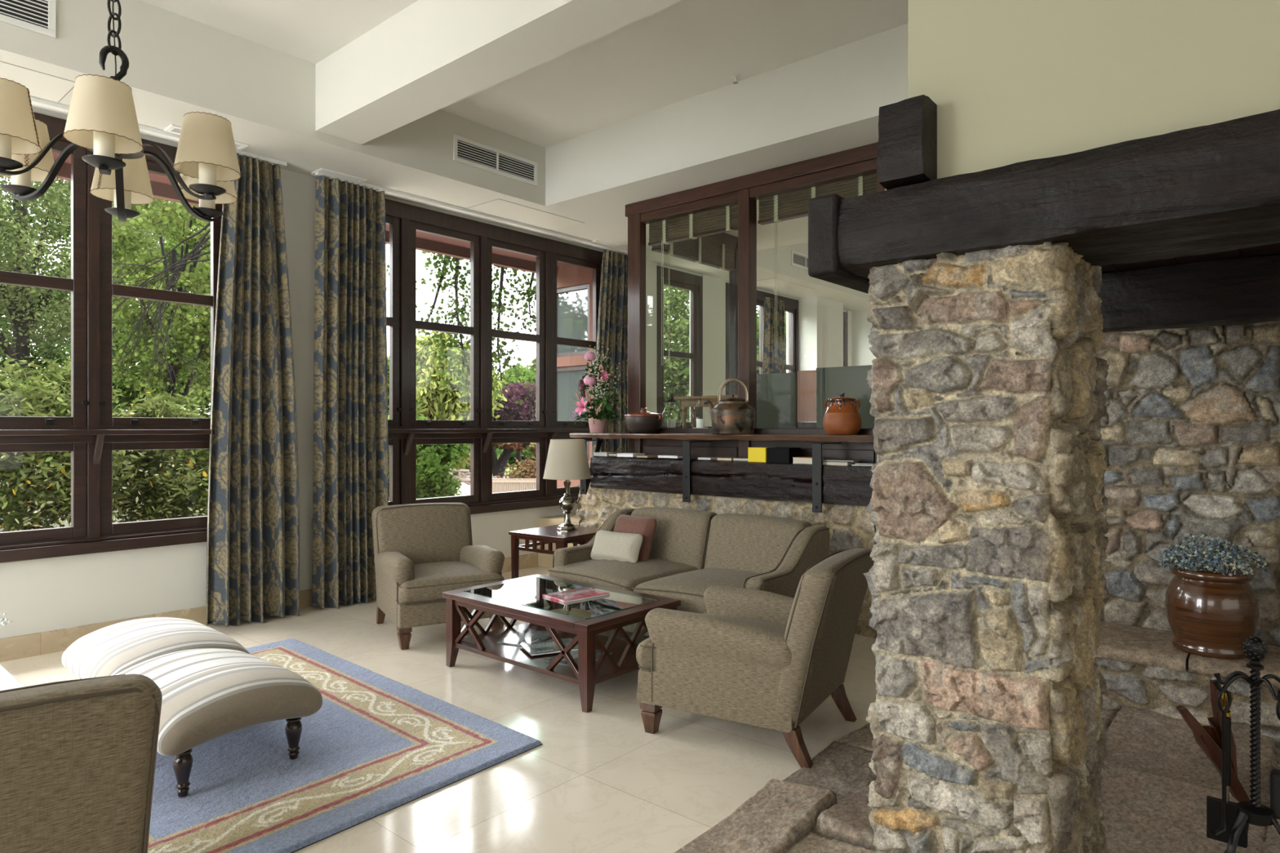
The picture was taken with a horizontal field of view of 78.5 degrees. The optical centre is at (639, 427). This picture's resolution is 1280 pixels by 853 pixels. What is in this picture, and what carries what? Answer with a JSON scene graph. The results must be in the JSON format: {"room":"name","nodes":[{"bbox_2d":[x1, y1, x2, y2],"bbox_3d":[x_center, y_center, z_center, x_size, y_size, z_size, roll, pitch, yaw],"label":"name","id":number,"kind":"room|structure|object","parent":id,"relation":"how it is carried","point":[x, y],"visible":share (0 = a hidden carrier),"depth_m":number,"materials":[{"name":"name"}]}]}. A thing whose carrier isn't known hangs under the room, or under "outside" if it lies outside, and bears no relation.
{"room":"living room","nodes":[
{"label":"living room","id":0,"kind":"room"},
{"bbox_2d":[0,453,205,530],"bbox_3d":[-20.029,1.945,50.259,84.040,0.050,130.000,0,0,41],"label":"soil","id":1,"kind":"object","parent":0,"point":[65,523],"depth_m":15.79,"materials":[{"name":"beige soil"}]},
{"bbox_2d":[0,176,181,524],"bbox_3d":[-11.888,-2.752,15.049,5.155,9.306,5.788,0,0,37],"label":"leafy tree","id":2,"kind":"object","parent":1,"relation":"on","point":[27,308],"visible":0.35,"depth_m":14.65,"materials":[{"name":"green plant"}]},
{"bbox_2d":[0,352,193,532],"bbox_3d":[-6.367,0.561,8.061,2.275,2.687,2.530,0,0,21],"label":"bush","id":3,"kind":"object","parent":1,"relation":"on","point":[35,483],"visible":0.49,"depth_m":7.83,"materials":[{"name":"green plant"}]},
{"bbox_2d":[0,178,210,416],"bbox_3d":[-19.052,-3.982,27.797,14.589,11.816,8.356,0,0,-36],"label":"evergreen tree","id":4,"kind":"object","parent":1,"relation":"on","point":[8,325],"visible":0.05,"depth_m":25.52,"materials":[{"name":"green plant"}]},
{"bbox_2d":[13,387,210,525],"bbox_3d":[-5.811,0.704,9.273,2.195,2.404,2.558,0,0,18],"label":"bush","id":5,"kind":"object","parent":1,"relation":"on","point":[180,487],"visible":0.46,"depth_m":8.99,"materials":[{"name":"green plant"}]},
{"bbox_2d":[36,200,210,454],"bbox_3d":[-12.073,-2.255,20.644,5.692,8.316,5.173,0,0,-13],"label":"evergreen tree","id":6,"kind":"object","parent":1,"relation":"on","point":[119,380],"visible":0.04,"depth_m":19.43,"materials":[{"name":"green plant"}]},
{"bbox_2d":[56,186,210,465],"bbox_3d":[-6.809,-1.526,11.482,3.595,6.856,2.636,0,0,34],"label":"leafy tree","id":7,"kind":"object","parent":1,"relation":"on","point":[196,337],"visible":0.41,"depth_m":11.01,"materials":[{"name":"green plant"}]},
{"bbox_2d":[416,445,462,498],"bbox_3d":[-2.829,1.076,10.540,0.857,1.668,0.961,0,0,-11],"label":"shrub","id":8,"kind":"object","parent":1,"relation":"on","point":[433,481],"visible":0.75,"depth_m":10.31,"materials":[{"name":"green plant"}]},
{"bbox_2d":[386,250,536,417],"bbox_3d":[-2.531,-1.101,9.318,3.902,6.004,1.200,0,0,1],"label":"poplar tree","id":9,"kind":"object","parent":1,"relation":"on","point":[441,273],"visible":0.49,"depth_m":9.40,"materials":[{"name":"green plant"}]},
{"bbox_2d":[416,329,507,478],"bbox_3d":[-7.428,-0.940,29.958,4.622,6.372,4.968,0,0,-18],"label":"willow tree","id":10,"kind":"object","parent":1,"relation":"on","point":[439,398],"visible":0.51,"depth_m":28.54,"materials":[{"name":"green plant"}]},
{"bbox_2d":[663,284,689,422],"bbox_3d":[0.840,-0.841,16.895,3.603,5.484,3.810,0,0,-10],"label":"leafy tree","id":11,"kind":"object","parent":1,"relation":"on","point":[673,378],"visible":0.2,"depth_m":16.05,"materials":[{"name":"green plant"}]},
{"bbox_2d":[0,107,852,639],"bbox_3d":[-1.560,-0.300,7.152,0.200,3.300,15.800,0,0,41],"label":"wall","id":12,"kind":"structure","parent":0,"point":[59,593],"depth_m":5.81,"materials":[{"name":"white paint"}]},
{"bbox_2d":[0,111,222,563],"bbox_3d":[-3.938,-0.547,4.238,0.260,2.645,3.440,0,0,41],"label":"window","id":13,"kind":"structure","parent":12,"relation":"in","point":[91,433],"depth_m":4.86,"materials":[{"name":"brown wood"}]},
{"bbox_2d":[0,552,537,662],"bbox_3d":[-3.777,1.285,4.410,0.020,0.130,8.550,0,0,41],"label":"baseboard","id":14,"kind":"structure","parent":12,"relation":"attached to","point":[21,646],"depth_m":4.76,"materials":[{"name":"stone"}]},
{"bbox_2d":[52,151,568,266],"bbox_3d":[-3.006,-1.885,6.154,0.650,0.070,8.400,0,0,41],"label":"board","id":15,"kind":"object","parent":12,"relation":"attached to","point":[157,178],"depth_m":7.74,"materials":[{"name":"red"}]},
{"bbox_2d":[311,181,615,529],"bbox_3d":[-1.412,-0.547,7.170,0.260,2.645,3.280,0,0,41],"label":"window","id":16,"kind":"structure","parent":12,"relation":"in","point":[405,432],"depth_m":7.13,"materials":[{"name":"brown wood"}]},
{"bbox_2d":[657,265,702,426],"bbox_3d":[0.456,-0.547,9.395,0.185,2.645,0.950,0,0,41],"label":"window","id":17,"kind":"structure","parent":12,"relation":"in","point":[678,279],"depth_m":9.47,"materials":[{"name":"brown wood"}]},
{"bbox_2d":[725,282,798,395],"bbox_3d":[1.686,-0.547,10.823,0.185,2.645,1.940,0,0,41],"label":"window","id":18,"kind":"structure","parent":12,"relation":"in","point":[791,305],"depth_m":11.12,"materials":[{"name":"brown wood"}]},
{"bbox_2d":[0,566,877,852],"bbox_3d":[-0.162,1.410,1.229,10.050,0.120,8.650,0,0,41],"label":"floor","id":19,"kind":"structure","parent":0,"point":[597,782],"depth_m":3.25,"materials":[{"name":"tile"}]},
{"bbox_2d":[0,664,24,690],"bbox_3d":[-2.422,1.125,2.543,0.730,0.450,0.650,0,0,41],"label":"table","id":20,"kind":"object","parent":19,"relation":"on","point":[7,681],"visible":0.1,"depth_m":2.78,"materials":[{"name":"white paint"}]},
{"bbox_2d":[0,674,162,852],"bbox_3d":[-1.613,0.948,1.838,0.707,0.833,0.946,0,2,-43],"label":"armchair","id":21,"kind":"object","parent":19,"relation":"on","point":[77,757],"visible":1,"depth_m":1.66,"materials":[{"name":"fabric"}]},
{"bbox_2d":[147,638,542,852],"bbox_3d":[-1.860,1.339,3.469,2.585,0.021,1.837,0,0,41],"label":"rug","id":22,"kind":"object","parent":19,"relation":"on","point":[376,744],"visible":0.44,"depth_m":3.11,"materials":[{"name":"carpet"}]},
{"bbox_2d":[62,617,249,679],"bbox_3d":[-2.303,1.139,3.734,0.786,0.380,0.605,0,0,42],"label":"ottoman","id":23,"kind":"object","parent":22,"relation":"on","point":[111,650],"visible":0.48,"depth_m":3.59,"materials":[{"name":"fabric"}]},
{"bbox_2d":[115,648,322,797],"bbox_3d":[-1.752,1.139,3.175,0.786,0.380,0.605,0,0,39],"label":"ottoman","id":24,"kind":"object","parent":22,"relation":"on","point":[208,694],"visible":0.72,"depth_m":2.98,"materials":[{"name":"fabric"}]},
{"bbox_2d":[371,502,504,649],"bbox_3d":[-1.367,0.947,5.257,0.707,0.807,0.911,0,0,-29],"label":"armchair","id":25,"kind":"object","parent":19,"relation":"on","point":[423,551],"visible":0.8,"depth_m":5.20,"materials":[{"name":"fabric"}]},
{"bbox_2d":[398,560,504,604],"bbox_3d":[-1.302,0.995,5.140,0.675,0.170,0.643,0,0,-29],"label":"seat cushion","id":26,"kind":"object","parent":25,"relation":"on","point":[426,584],"depth_m":4.90,"materials":[{"name":"fabric"}]},
{"bbox_2d":[508,524,599,578],"bbox_3d":[-0.611,1.075,6.077,0.570,0.550,0.570,0,0,37],"label":"side table","id":27,"kind":"object","parent":19,"relation":"on","point":[549,535],"visible":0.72,"depth_m":5.95,"materials":[{"name":"brown wood"}]},
{"bbox_2d":[542,439,591,530],"bbox_3d":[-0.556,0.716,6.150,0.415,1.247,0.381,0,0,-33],"label":"table lamp","id":28,"kind":"object","parent":27,"relation":"on","point":[566,459],"visible":0.91,"depth_m":6.02,"materials":[{"name":"beige fabric"}]},
{"bbox_2d":[442,573,680,712],"bbox_3d":[-0.449,1.140,4.327,1.150,0.425,0.720,0,0,41],"label":"coffee table","id":29,"kind":"object","parent":19,"relation":"on","point":[521,598],"visible":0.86,"depth_m":4.13,"materials":[{"name":"brown wood"}]},
{"bbox_2d":[497,629,557,645],"bbox_3d":[-0.642,1.206,4.494,0.221,0.008,0.301,0,0,23],"label":"magazine","id":30,"kind":"object","parent":29,"relation":"on","point":[525,636],"visible":0.99,"depth_m":4.48,"materials":[{"name":"white paper"}]},
{"bbox_2d":[453,622,639,684],"bbox_3d":[-0.449,1.222,4.327,1.090,0.025,0.660,0,0,41],"label":"shelf","id":31,"kind":"object","parent":29,"relation":"attached to","point":[513,655],"depth_m":4.18,"materials":[{"name":"brown wood"}]},
{"bbox_2d":[520,638,577,655],"bbox_3d":[-0.481,1.197,4.282,0.301,0.008,0.221,0,0,-24],"label":"magazine","id":32,"kind":"object","parent":29,"relation":"on","point":[544,647],"visible":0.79,"depth_m":4.26,"materials":[{"name":"white paper"}]},
{"bbox_2d":[542,586,609,603],"bbox_3d":[-0.353,0.922,4.324,0.301,0.012,0.216,0,0,-41],"label":"magazine","id":33,"kind":"object","parent":29,"relation":"on","point":[582,593],"visible":1,"depth_m":4.30,"materials":[{"name":"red paper"}]},
{"bbox_2d":[547,507,830,636],"bbox_3d":[0.245,0.958,4.927,1.626,0.785,0.954,0,0,41],"label":"sofa","id":34,"kind":"object","parent":19,"relation":"on","point":[692,551],"visible":0.52,"depth_m":4.87,"materials":[{"name":"fabric"}]},
{"bbox_2d":[590,530,643,563],"bbox_3d":[-0.157,0.795,5.211,0.392,0.192,0.147,0,0,37],"label":"cushion","id":35,"kind":"object","parent":34,"relation":"on","point":[608,545],"visible":0.88,"depth_m":5.15,"materials":[{"name":"beige fabric"}]},
{"bbox_2d":[548,557,698,591],"bbox_3d":[-0.111,0.963,5.122,0.785,0.193,0.785,0,0,41],"label":"seat cushion","id":36,"kind":"object","parent":34,"relation":"on","point":[625,575],"depth_m":4.95,"materials":[{"name":"fabric"}]},
{"bbox_2d":[613,514,657,560],"bbox_3d":[-0.053,0.760,5.300,0.355,0.317,0.190,0,0,43],"label":"cushion","id":37,"kind":"object","parent":34,"relation":"on","point":[646,526],"visible":0.52,"depth_m":5.21,"materials":[{"name":"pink fabric"}]},
{"bbox_2d":[633,568,762,613],"bbox_3d":[0.491,0.963,4.603,0.785,0.194,0.785,0,0,41],"label":"seat cushion","id":38,"kind":"object","parent":34,"relation":"on","point":[690,587],"depth_m":4.47,"materials":[{"name":"fabric"}]},
{"bbox_2d":[635,547,874,768],"bbox_3d":[0.528,0.947,3.535,0.911,0.807,0.707,0,0,31],"label":"armchair","id":39,"kind":"object","parent":19,"relation":"on","point":[757,658],"visible":0.99,"depth_m":3.27,"materials":[{"name":"fabric"}]},
{"bbox_2d":[635,613,786,668],"bbox_3d":[0.413,0.995,3.604,0.643,0.170,0.675,0,0,31],"label":"armrest","id":40,"kind":"object","parent":39,"relation":"on","point":[659,651],"depth_m":3.35,"materials":[{"name":"fabric"}]},
{"bbox_2d":[0,0,907,311],"bbox_3d":[2.171,-2.150,3.937,10.050,0.500,15.800,0,0,41],"label":"ceiling","id":41,"kind":"structure","parent":0,"point":[828,102],"depth_m":5.31,"materials":[{"name":"white paint"}]},
{"bbox_2d":[0,0,56,38],"bbox_3d":[-3.340,-2.145,3.776,0.018,0.210,0.860,0,0,41],"label":"ceiling vent","id":42,"kind":"object","parent":41,"relation":"in","point":[39,16],"visible":1,"depth_m":4.03,"materials":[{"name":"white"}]},
{"bbox_2d":[0,61,75,102],"bbox_3d":[-3.587,-1.899,4.048,0.400,0.003,1.050,0,0,41],"label":"ceiling hatch","id":43,"kind":"object","parent":41,"relation":"attached to","point":[41,85],"visible":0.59,"depth_m":4.30,"materials":[{"name":"grey paint"}]},
{"bbox_2d":[30,96,287,167],"bbox_3d":[-3.712,-1.886,4.321,0.115,0.028,3.500,0,0,41],"label":"track","id":44,"kind":"object","parent":41,"relation":"attached to","point":[37,102],"visible":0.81,"depth_m":4.97,"materials":[{"name":"white metal"}]},
{"bbox_2d":[205,152,299,626],"bbox_3d":[-2.672,-0.261,5.455,0.200,3.221,0.620,0,0,43],"label":"curtain","id":45,"kind":"object","parent":44,"relation":"hanging from","point":[253,545],"visible":0.97,"depth_m":5.43,"materials":[{"name":"blue fabric"}]},
{"bbox_2d":[311,171,627,254],"bbox_3d":[-1.222,-1.886,7.211,0.115,0.028,3.670,0,0,41],"label":"track","id":46,"kind":"object","parent":41,"relation":"attached to","point":[387,191],"visible":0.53,"depth_m":6.86,"materials":[{"name":"white metal"}]},
{"bbox_2d":[311,175,388,608],"bbox_3d":[-2.208,-0.261,5.989,0.186,3.221,0.580,0,0,44],"label":"curtain","id":47,"kind":"object","parent":46,"relation":"hanging from","point":[350,461],"visible":0.95,"depth_m":5.96,"materials":[{"name":"blue fabric"}]},
{"bbox_2d":[591,248,627,457],"bbox_3d":[-0.273,-0.494,8.283,0.144,2.733,0.643,0,0,43],"label":"curtain","id":48,"kind":"object","parent":46,"relation":"hanging from","point":[612,322],"visible":0.49,"depth_m":8.26,"materials":[{"name":"blue fabric"}]},
{"bbox_2d":[453,133,537,186],"bbox_3d":[-1.150,-2.145,6.317,0.018,0.200,0.850,0,0,41],"label":"ceiling vent","id":49,"kind":"object","parent":41,"relation":"in","point":[466,151],"visible":1,"depth_m":6.29,"materials":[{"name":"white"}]},
{"bbox_2d":[468,198,583,230],"bbox_3d":[-1.004,-1.899,7.023,0.430,0.003,1.010,0,0,41],"label":"ceiling hatch","id":50,"kind":"object","parent":41,"relation":"attached to","point":[499,207],"visible":1,"depth_m":6.99,"materials":[{"name":"grey paint"}]},
{"bbox_2d":[756,278,815,292],"bbox_3d":[1.926,-1.899,10.485,0.370,0.003,1.100,0,0,41],"label":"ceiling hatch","id":51,"kind":"object","parent":41,"relation":"attached to","point":[781,285],"visible":0.83,"depth_m":10.44,"materials":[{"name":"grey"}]},
{"bbox_2d":[452,475,531,495],"bbox_3d":[-3.933,1.925,23.373,10.365,0.050,23.898,0,0,-21],"label":"path","id":52,"kind":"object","parent":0,"point":[464,488],"visible":0.1,"depth_m":24.75,"materials":[{"name":"white"}]},
{"bbox_2d":[416,444,470,466],"bbox_3d":[-6.868,0.924,27.046,2.130,1.965,2.227,0,0,15],"label":"leafy tree","id":53,"kind":"object","parent":52,"relation":"on","point":[449,451],"visible":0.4,"depth_m":26.41,"materials":[{"name":"green plant"}]},
{"bbox_2d":[492,442,536,477],"bbox_3d":[-4.628,0.992,29.909,2.053,1.852,3.617,0,0,41],"label":"leaning tree","id":54,"kind":"object","parent":52,"relation":"on","point":[498,465],"visible":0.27,"depth_m":29.84,"materials":[{"name":"black plant"}]},
{"bbox_2d":[492,478,536,493],"bbox_3d":[-2.378,1.445,16.000,1.758,0.810,0.040,0,0,0],"label":"picket fence","id":55,"kind":"object","parent":52,"relation":"on","point":[499,485],"visible":0.17,"depth_m":15.99,"materials":[{"name":"brown wood"}]},
{"bbox_2d":[496,454,536,490],"bbox_3d":[-2.390,1.227,16.936,1.670,1.363,1.565,0,0,-21],"label":"flowering shrub","id":56,"kind":"object","parent":52,"relation":"on","point":[527,471],"visible":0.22,"depth_m":16.91,"materials":[{"name":"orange plant"}]},
{"bbox_2d":[467,466,533,476],"bbox_3d":[-6.283,1.905,38.000,9.576,0.050,16.388,0,0,-2],"label":"lawn","id":57,"kind":"structure","parent":0,"point":[507,469],"depth_m":34.26,"materials":[{"name":"green plant"}]},
{"bbox_2d":[492,382,536,468],"bbox_3d":[-5.034,-0.010,33.049,3.871,3.835,3.918,0,0,3],"label":"copper beech","id":58,"kind":"object","parent":57,"relation":"on","point":[525,411],"visible":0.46,"depth_m":31.77,"materials":[{"name":"purple plant"}]},
{"bbox_2d":[497,364,536,387],"bbox_3d":[-6.537,-0.859,43.974,4.373,5.525,4.589,0,0,-29],"label":"leafy tree","id":59,"kind":"object","parent":57,"relation":"on","point":[523,375],"visible":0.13,"depth_m":42.84,"materials":[{"name":"green plant"}]},
{"bbox_2d":[140,0,907,243],"bbox_3d":[2.171,-2.475,3.937,10.050,0.150,15.800,0,0,41],"label":"ceiling","id":60,"kind":"structure","parent":0,"point":[684,50],"depth_m":4.93,"materials":[{"name":"paint"}]},
{"bbox_2d":[0,0,240,222],"bbox_3d":[-1.787,-1.601,2.663,0.799,1.650,0.828,0,0,41],"label":"chandelier","id":61,"kind":"object","parent":60,"relation":"hanging from","point":[102,120],"visible":1,"depth_m":2.59,"materials":[{"name":"beige fabric"}]},
{"bbox_2d":[315,0,682,144],"bbox_3d":[0.132,-2.180,0.843,9.100,0.440,4.250,0,0,41],"label":"ceiling beam","id":62,"kind":"structure","parent":60,"relation":"attached to","point":[429,56],"depth_m":4.36,"materials":[{"name":"paint"}]},
{"bbox_2d":[537,513,579,554],"bbox_3d":[4.962,1.175,7.176,10.050,0.590,7.050,0,0,41],"label":"floor","id":63,"kind":"structure","parent":0,"point":[558,519],"depth_m":7.57,"materials":[{"name":"stone"}]},
{"bbox_2d":[762,297,785,373],"bbox_3d":[1.815,-0.442,10.661,0.165,2.628,0.536,0,0,41],"label":"curtain","id":64,"kind":"object","parent":63,"relation":"on","point":[771,364],"visible":0.32,"depth_m":10.61,"materials":[{"name":"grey fabric"}]},
{"bbox_3d":[1.262,0.448,6.436,2.190,0.865,1.200,0,0,41],"label":"trim","id":65,"kind":"structure","parent":63,"relation":"on","visible":0},
{"bbox_2d":[674,394,737,428],"bbox_3d":[0.638,-0.131,6.869,0.680,0.290,0.240,0,0,41],"label":"stand","id":66,"kind":"object","parent":65,"relation":"on","point":[693,402],"visible":0.52,"depth_m":6.91,"materials":[{"name":"brown wood"}]},
{"bbox_2d":[756,364,875,428],"bbox_3d":[1.538,-0.234,6.265,1.550,0.495,0.048,0,0,41],"label":"screen","id":67,"kind":"object","parent":65,"relation":"on","point":[791,400],"visible":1,"depth_m":6.40,"materials":[{"name":"grey glass"}]},
{"bbox_2d":[556,264,592,488],"bbox_3d":[-0.695,0.000,8.975,0.830,3.700,0.250,0,0,41],"label":"wall","id":68,"kind":"structure","parent":0,"point":[570,275],"depth_m":8.83,"materials":[{"name":"red paint"}]},
{"bbox_2d":[53,160,557,275],"bbox_3d":[-3.283,-1.850,6.393,0.080,0.200,8.400,0,0,41],"label":"trim","id":69,"kind":"structure","parent":68,"relation":"attached to","point":[160,191],"depth_m":7.78,"materials":[{"name":"brown"}]},
{"bbox_2d":[556,283,589,460],"bbox_3d":[-0.764,-0.620,8.948,0.640,1.980,0.060,0,0,41],"label":"window","id":70,"kind":"structure","parent":68,"relation":"in","point":[572,302],"depth_m":8.96,"materials":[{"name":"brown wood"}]},
{"bbox_2d":[576,484,876,638],"bbox_3d":[0.482,0.919,5.903,2.699,0.861,0.068,0,0,41],"label":"stone wall","id":71,"kind":"structure","parent":0,"point":[851,526],"depth_m":5.58,"materials":[{"name":"beige stone"}]},
{"bbox_2d":[590,456,873,506],"bbox_3d":[0.583,0.374,5.808,2.500,0.268,0.174,0,0,41],"label":"timber beam","id":72,"kind":"structure","parent":71,"relation":"on","point":[849,485],"depth_m":5.61,"materials":[{"name":"black wood"}]},
{"bbox_2d":[767,447,800,463],"bbox_3d":[1.009,0.194,5.499,0.175,0.105,0.160,0,0,41],"label":"slipcase","id":73,"kind":"object","parent":72,"relation":"on","point":[775,455],"visible":0.93,"depth_m":5.44,"materials":[{"name":"black cardboard"}]},
{"bbox_2d":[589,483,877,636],"bbox_3d":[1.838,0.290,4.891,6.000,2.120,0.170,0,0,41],"label":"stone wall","id":74,"kind":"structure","parent":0,"point":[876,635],"depth_m":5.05,"materials":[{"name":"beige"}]},
{"bbox_2d":[660,232,737,428],"bbox_3d":[0.492,-0.510,7.311,0.080,2.780,1.520,0,0,41],"label":"window","id":75,"kind":"structure","parent":74,"relation":"in","point":[733,275],"depth_m":7.80,"materials":[{"name":"brown wood"}]},
{"bbox_2d":[569,432,874,443],"bbox_3d":[0.522,0.073,5.968,2.800,0.052,0.275,0,0,41],"label":"shelf","id":76,"kind":"object","parent":74,"relation":"attached to","point":[811,437],"visible":0.92,"depth_m":5.65,"materials":[{"name":"brown wood"}]},
{"bbox_2d":[569,345,626,433],"bbox_3d":[-0.355,-0.327,6.683,0.370,0.748,0.651,0,0,-35],"label":"flower arrangement","id":77,"kind":"object","parent":76,"relation":"on","point":[597,424],"visible":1,"depth_m":6.64,"materials":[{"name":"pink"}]},
{"bbox_2d":[624,407,663,433],"bbox_3d":[0.031,-0.058,6.402,0.320,0.210,0.320,0,0,0],"label":"casserole","id":78,"kind":"object","parent":76,"relation":"on","point":[643,421],"visible":1,"depth_m":6.28,"materials":[{"name":"ceramic"}]},
{"bbox_2d":[682,440,711,502],"bbox_3d":[0.437,0.332,5.984,0.068,0.456,0.302,0,0,41],"label":"strap","id":79,"kind":"object","parent":76,"relation":"attached to","point":[686,445],"visible":1,"depth_m":5.88,"materials":[{"name":"black metal"}]},
{"bbox_2d":[703,377,755,434],"bbox_3d":[0.683,-0.162,5.850,0.326,0.417,0.388,0,0,-15],"label":"kettle","id":80,"kind":"object","parent":76,"relation":"on","point":[731,415],"visible":1,"depth_m":5.70,"materials":[{"name":"orange metal"}]},
{"bbox_2d":[812,442,840,512],"bbox_3d":[1.258,0.332,5.277,0.068,0.456,0.302,0,0,41],"label":"strap","id":81,"kind":"object","parent":76,"relation":"attached to","point":[816,447],"visible":1,"depth_m":5.17,"materials":[{"name":"black metal"}]},
{"bbox_2d":[822,392,862,435],"bbox_3d":[1.354,-0.093,5.248,0.259,0.280,0.254,0,0,41],"label":"lidded jar","id":82,"kind":"object","parent":76,"relation":"on","point":[842,416],"visible":1,"depth_m":5.16,"materials":[{"name":"ceramic"}]},
{"bbox_2d":[798,296,843,371],"bbox_3d":[2.713,-0.510,11.727,0.300,2.780,0.830,0,0,41],"label":"wall column","id":83,"kind":"structure","parent":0,"point":[820,319],"depth_m":11.47,"materials":[{"name":"white paint"}]},
{"bbox_2d":[852,310,876,365],"bbox_3d":[7.273,-0.725,9.705,9.850,3.350,0.200,0,0,41],"label":"wall","id":84,"kind":"structure","parent":0,"point":[862,355],"depth_m":12.73,"materials":[{"name":"white paint"}]},
{"bbox_2d":[674,705,1279,852],"bbox_3d":[1.403,1.303,1.827,2.860,0.103,4.000,0,0,41],"label":"stone hearth","id":85,"kind":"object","parent":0,"point":[1157,780],"depth_m":2.77,"materials":[{"name":"brown stone"}]},
{"bbox_2d":[862,241,1109,852],"bbox_3d":[1.014,0.439,2.303,0.601,1.822,0.601,0,0,41],"label":"stone pillar","id":86,"kind":"structure","parent":85,"relation":"on","point":[986,379],"depth_m":2.10,"materials":[{"name":"beige stone"}]},
{"bbox_2d":[808,109,1279,293],"bbox_3d":[1.672,-0.568,1.672,2.650,0.235,0.524,0,0,41],"label":"mantel beam","id":87,"kind":"structure","parent":86,"relation":"on","point":[1215,188],"depth_m":1.92,"materials":[{"name":"black wood"}]},
{"bbox_2d":[876,94,937,190],"bbox_3d":[0.827,-0.791,2.282,0.125,0.234,0.369,0,0,41],"label":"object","id":88,"kind":"structure","parent":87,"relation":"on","point":[907,154],"depth_m":2.15,"materials":[{"name":"black wood"}]},
{"bbox_2d":[1096,622,1279,748],"bbox_3d":[2.765,1.186,3.516,2.800,0.329,0.530,0,0,41],"label":"stone ledge","id":89,"kind":"object","parent":85,"relation":"on","point":[1141,668],"visible":0.28,"depth_m":3.55,"materials":[{"name":"brown stone"}]},
{"bbox_2d":[1156,533,1267,659],"bbox_3d":[2.615,0.759,3.590,0.419,0.526,0.359,0,0,41],"label":"potted plant","id":90,"kind":"object","parent":89,"relation":"on","point":[1211,606],"visible":0.98,"depth_m":3.48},
{"bbox_2d":[1176,679,1250,847],"bbox_3d":[1.820,1.079,2.515,0.234,0.517,0.103,0,0,-4],"label":"bellows","id":91,"kind":"object","parent":85,"relation":"on","point":[1209,739],"visible":0.6,"depth_m":2.48,"materials":[{"name":"wood"}]},
{"bbox_2d":[1211,635,1279,852],"bbox_3d":[1.904,0.985,2.372,0.298,0.699,0.323,0,0,41],"label":"stand","id":92,"kind":"object","parent":85,"relation":"on","point":[1253,812],"visible":1,"depth_m":2.38,"materials":[{"name":"black metal"}]},
{"bbox_2d":[1206,688,1231,838],"bbox_3d":[1.760,1.021,2.380,0.072,0.454,0.018,0,0,-3],"label":"poker","id":93,"kind":"object","parent":92,"relation":"hanging from","point":[1223,828],"visible":1,"depth_m":2.38,"materials":[{"name":"black metal"}]},
{"bbox_2d":[1206,690,1246,848],"bbox_3d":[1.823,1.052,2.436,0.100,0.475,0.034,0,0,41],"label":"shovel","id":94,"kind":"object","parent":92,"relation":"hanging from","point":[1214,805],"visible":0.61,"depth_m":2.43,"materials":[{"name":"black metal"}]},
{"bbox_2d":[1270,700,1279,819],"bbox_3d":[1.958,1.007,2.385,0.060,0.366,0.060,0,0,41],"label":"brush","id":95,"kind":"object","parent":92,"relation":"hanging from","point":[1275,773],"visible":0.8,"depth_m":2.38,"materials":[{"name":"black metal"}]},
{"bbox_2d":[875,320,1279,664],"bbox_3d":[2.766,0.274,3.921,3.329,2.152,0.088,0,0,41],"label":"wall","id":96,"kind":"structure","parent":0,"point":[1190,428],"depth_m":3.94,"materials":[{"name":"stone"}]},
{"bbox_2d":[907,0,1279,178],"bbox_3d":[3.458,-1.525,1.627,4.885,1.750,2.580,0,0,41],"label":"wall","id":97,"kind":"structure","parent":0,"point":[1009,82],"depth_m":1.96,"materials":[{"name":"paint"}]},
{"bbox_2d":[1098,255,1279,332],"bbox_3d":[2.882,-0.571,3.008,2.160,0.267,0.236,0,0,41],"label":"wooden beam","id":98,"kind":"structure","parent":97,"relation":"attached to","point":[1246,290],"depth_m":3.33,"materials":[{"name":"black wood"}]},
{"bbox_2d":[1098,242,1279,274],"bbox_3d":[2.566,-0.721,2.654,2.177,0.038,2.170,0,0,41],"label":"boards","id":99,"kind":"object","parent":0,"point":[1273,249],"depth_m":3.25,"materials":[{"name":"black wood"}]},
{"bbox_3d":[3.991,-1.225,3.207,6.140,1.350,0.170,0,0,41],"label":"wall","id":100,"kind":"structure","parent":0,"visible":0},
{"bbox_2d":[625,142,884,462],"bbox_3d":[0.800,-0.510,5.976,2.330,2.780,0.140,0,0,41],"label":"window frame","id":101,"kind":"structure","parent":100,"relation":"in","point":[744,191],"depth_m":5.94,"materials":[{"name":"brown wood"}]},
{"bbox_2d":[648,204,737,365],"bbox_3d":[0.448,-1.145,6.365,0.970,1.250,0.075,0,0,41],"label":"blind","id":102,"kind":"object","parent":101,"relation":"attached to","point":[722,220],"visible":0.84,"depth_m":6.36,"materials":[{"name":"brown wood"}]},
{"bbox_2d":[651,235,735,364],"bbox_3d":[0.522,-1.175,7.246,0.075,1.230,1.220,0,0,41],"label":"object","id":103,"kind":"object","parent":101,"relation":"attached to","point":[707,251],"visible":0.8,"depth_m":7.30,"materials":[{"name":"brown wood"}]},
{"bbox_2d":[757,173,876,357],"bbox_3d":[1.278,-1.145,5.650,0.980,1.250,0.075,0,0,41],"label":"blind","id":104,"kind":"object","parent":101,"relation":"attached to","point":[775,209],"visible":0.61,"depth_m":5.73,"materials":[{"name":"brown fabric"}]},
{"label":"outside","id":105,"kind":"structure","parent":0,"visible":0},
{"bbox_2d":[4,222,210,398],"bbox_3d":[-6.265,-1.473,9.572,2.452,2.329,0.837,0,0,2],"label":"overhanging branch","id":106,"kind":"object","parent":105,"point":[182,262],"visible":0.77,"depth_m":9.51,"materials":[{"name":"black plant"}]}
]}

